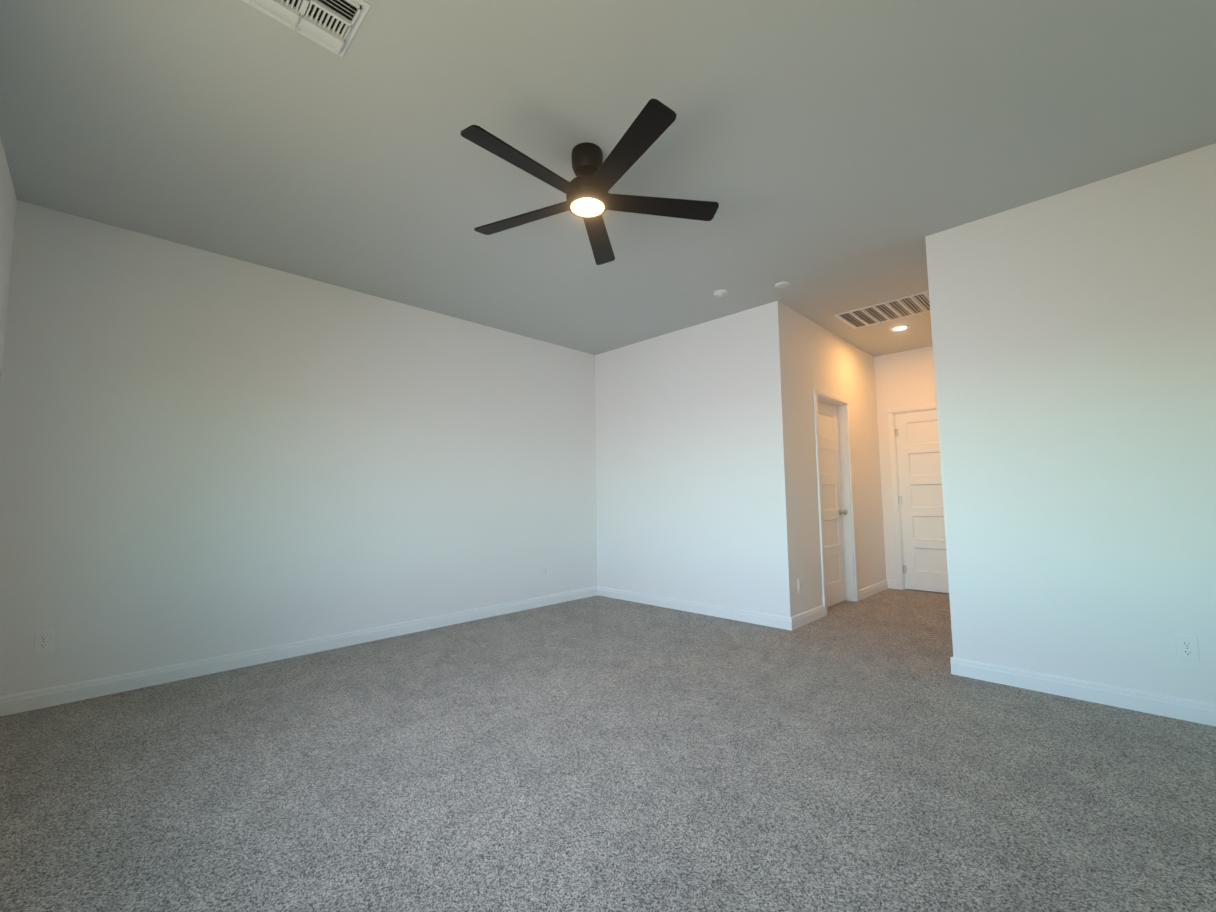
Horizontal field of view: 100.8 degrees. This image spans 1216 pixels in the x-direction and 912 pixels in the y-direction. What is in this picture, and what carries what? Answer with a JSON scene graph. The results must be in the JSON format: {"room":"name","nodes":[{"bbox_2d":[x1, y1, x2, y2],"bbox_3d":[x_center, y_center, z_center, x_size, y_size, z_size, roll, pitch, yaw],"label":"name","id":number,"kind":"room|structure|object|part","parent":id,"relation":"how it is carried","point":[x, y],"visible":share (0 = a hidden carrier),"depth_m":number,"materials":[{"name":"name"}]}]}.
{"room":"empty bedroom","nodes":[
{"label":"empty bedroom","id":0,"kind":"room"},
{"bbox_2d":[0,136,16,382],"bbox_3d":[-1.213,-0.228,0.586,5.732,2.740,0.120,-5,-7,44],"label":"wall","id":1,"kind":"structure","parent":0,"point":[8,201],"depth_m":2.56,"materials":[{"name":"paint"}]},
{"bbox_2d":[0,200,597,695],"bbox_3d":[-1.714,0.083,4.231,0.120,2.740,4.623,-5,-7,44],"label":"wall","id":2,"kind":"structure","parent":0,"point":[204,454],"depth_m":3.41,"materials":[{"name":"paint"}]},
{"bbox_2d":[33,630,53,653],"bbox_3d":[-3.035,1.000,2.706,0.009,0.115,0.070,-5,-7,44],"label":"outlet","id":3,"kind":"object","parent":2,"relation":"attached to","point":[43,641],"visible":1,"depth_m":2.70,"materials":[{"name":"white plastic"}]},
{"bbox_2d":[0,586,595,716],"bbox_3d":[-1.641,1.395,4.084,0.014,0.098,4.353,-5,-7,44],"label":"baseboard","id":4,"kind":"structure","parent":2,"relation":"attached to","point":[67,693],"depth_m":3.32,"materials":[{"name":"white wood"}]},
{"bbox_2d":[542,565,547,576],"bbox_3d":[-0.638,1.174,5.130,0.009,0.115,0.070,-5,-7,44],"label":"outlet","id":5,"kind":"object","parent":2,"relation":"attached to","point":[545,570],"visible":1,"depth_m":5.12,"materials":[{"name":"white plastic"}]},
{"bbox_2d":[0,588,1215,911],"bbox_3d":[1.267,1.346,2.961,5.972,0.060,7.136,-5,-7,44],"label":"floor","id":6,"kind":"structure","parent":0,"point":[614,754],"depth_m":1.92,"materials":[{"name":"carpet"}]},
{"bbox_2d":[0,0,1215,356],"bbox_3d":[1.234,-1.444,3.194,5.972,0.060,7.136,-5,-7,44],"label":"ceiling","id":7,"kind":"structure","parent":0,"point":[832,158],"depth_m":2.29,"materials":[{"name":"paint"}]},
{"bbox_2d":[242,0,370,56],"bbox_3d":[-1.008,-1.501,1.673,0.280,0.026,0.320,-5,-7,44],"label":"ceiling vent","id":8,"kind":"object","parent":7,"relation":"in","point":[333,26],"visible":1,"depth_m":1.72,"materials":[{"name":"white metal"}]},
{"bbox_2d":[460,98,718,264],"bbox_3d":[-0.130,-1.319,2.381,1.261,0.292,1.209,-5,-7,44],"label":"fan","id":9,"kind":"object","parent":7,"relation":"hanging from","point":[591,200],"visible":1,"depth_m":2.35,"materials":[{"name":"black metal"}]},
{"bbox_2d":[714,289,727,297],"bbox_3d":[0.920,-1.318,4.098,0.116,0.033,0.116,-5,-7,44],"label":"smoke detector","id":10,"kind":"object","parent":7,"relation":"attached to","point":[721,293],"visible":1,"depth_m":4.07,"materials":[{"name":"white plastic"}]},
{"bbox_2d":[775,281,789,287],"bbox_3d":[1.374,-1.344,3.961,0.112,0.015,0.112,-5,-7,44],"label":"smoke detector","id":11,"kind":"object","parent":7,"relation":"attached to","point":[783,284],"visible":0.96,"depth_m":3.94,"materials":[{"name":"white plastic"}]},
{"bbox_2d":[834,291,929,328],"bbox_3d":[2.579,-1.309,4.541,0.850,0.017,0.540,-5,-7,44],"label":"ceiling vent","id":12,"kind":"object","parent":7,"relation":"in","point":[908,306],"visible":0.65,"depth_m":4.56,"materials":[{"name":"white metal"}]},
{"bbox_2d":[890,325,909,330],"bbox_3d":[2.915,-1.275,5.023,0.180,0.010,0.180,-5,-7,44],"label":"recessed light","id":13,"kind":"object","parent":7,"relation":"in","point":[894,327],"visible":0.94,"depth_m":4.99,"materials":[{"name":"white"}]},
{"bbox_2d":[595,305,775,614],"bbox_3d":[0.664,0.122,5.046,2.121,2.740,0.120,-5,-7,44],"label":"wall","id":14,"kind":"structure","parent":0,"point":[684,487],"depth_m":4.84,"materials":[{"name":"paint"}]},
{"bbox_2d":[596,586,795,630],"bbox_3d":[0.692,1.430,4.831,2.225,0.098,0.014,-5,-7,44],"label":"baseboard","id":15,"kind":"structure","parent":14,"relation":"attached to","point":[770,620],"depth_m":4.63,"materials":[{"name":"white wood"}]},
{"bbox_2d":[764,301,885,617],"bbox_3d":[2.344,0.112,5.155,0.120,2.740,2.633,-5,-7,44],"label":"wall","id":16,"kind":"structure","parent":0,"point":[804,355],"depth_m":4.51,"materials":[{"name":"paint"}]},
{"bbox_2d":[798,578,801,592],"bbox_3d":[1.614,1.086,4.226,0.009,0.115,0.070,-5,-7,44],"label":"outlet","id":17,"kind":"object","parent":16,"relation":"attached to","point":[799,585],"visible":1,"depth_m":4.22,"materials":[{"name":"white plastic"}]},
{"bbox_2d":[796,605,824,628],"bbox_3d":[1.724,1.374,4.307,0.014,0.098,0.632,-5,-7,44],"label":"baseboard","id":18,"kind":"structure","parent":16,"relation":"attached to","point":[804,618],"depth_m":4.30,"materials":[{"name":"white wood"}]},
{"bbox_2d":[818,401,846,606],"bbox_3d":[2.166,0.456,4.998,0.173,2.007,0.748,-5,-7,44],"label":"door","id":19,"kind":"structure","parent":16,"relation":"in","point":[832,509],"depth_m":5.08,"materials":[{"name":"white wood"}]},
{"bbox_3d":[2.381,0.580,5.205,0.173,0.066,0.066,-5,-7,44],"label":"knob","id":20,"kind":"part","parent":19,"relation":"part of","materials":[{"name":"grey metal"}]},
{"bbox_2d":[813,387,858,615],"bbox_3d":[2.198,0.422,4.976,0.152,2.094,0.888,-5,-7,44],"label":"door frame","id":21,"kind":"structure","parent":16,"relation":"attached to","point":[841,402],"depth_m":5.18,"materials":[{"name":"white wood"}]},
{"bbox_2d":[859,579,891,600],"bbox_3d":[2.918,1.459,5.496,0.039,0.098,0.966,-5,-7,44],"label":"baseboard","id":22,"kind":"structure","parent":16,"relation":"attached to","point":[866,592],"depth_m":5.51,"materials":[{"name":"white wood"}]},
{"bbox_2d":[874,346,935,579],"bbox_3d":[3.683,0.133,5.599,1.163,2.740,0.120,-5,-7,44],"label":"wall","id":23,"kind":"structure","parent":0,"point":[904,378],"depth_m":5.87,"materials":[{"name":"paint"}]},
{"bbox_2d":[887,403,936,589],"bbox_3d":[3.676,0.456,5.583,0.908,2.094,0.152,-5,-7,44],"label":"door frame","id":24,"kind":"structure","parent":23,"relation":"attached to","point":[891,412],"depth_m":5.81,"materials":[{"name":"white wood"}]},
{"bbox_2d":[894,409,948,592],"bbox_3d":[3.646,0.485,5.556,0.768,2.007,0.173,-5,-7,44],"label":"door","id":25,"kind":"structure","parent":23,"relation":"in","point":[920,497],"depth_m":5.66,"materials":[{"name":"white wood"}]},
{"bbox_2d":[925,230,977,661],"bbox_3d":[3.147,0.018,4.146,0.120,2.740,2.949,-5,-7,44],"label":"wall","id":26,"kind":"structure","parent":0,"point":[953,487],"depth_m":3.10,"materials":[{"name":"paint"}]},
{"bbox_2d":[950,657,955,674],"bbox_3d":[3.057,1.336,4.045,0.044,0.098,2.843,-5,-7,44],"label":"baseboard","id":27,"kind":"structure","parent":26,"relation":"attached to","point":[952,659],"depth_m":3.02,"materials":[{"name":"white wood"}]},
{"bbox_2d":[947,143,1215,703],"bbox_3d":[2.982,-0.132,2.328,2.208,2.740,0.120,-5,-7,44],"label":"wall","id":28,"kind":"structure","parent":0,"point":[1084,317],"depth_m":2.65,"materials":[{"name":"paint"}]},
{"bbox_2d":[956,658,1215,726],"bbox_3d":[2.902,1.185,2.218,2.280,0.098,0.014,-5,-7,44],"label":"baseboard","id":29,"kind":"structure","parent":28,"relation":"attached to","point":[1200,712],"depth_m":2.60,"materials":[{"name":"white wood"}]},
{"bbox_2d":[1175,635,1199,661],"bbox_3d":[2.752,0.913,2.389,0.070,0.115,0.009,-5,-7,44],"label":"outlet","id":30,"kind":"object","parent":28,"relation":"attached to","point":[1187,648],"visible":1,"depth_m":2.39,"materials":[{"name":"white plastic"}]}
]}

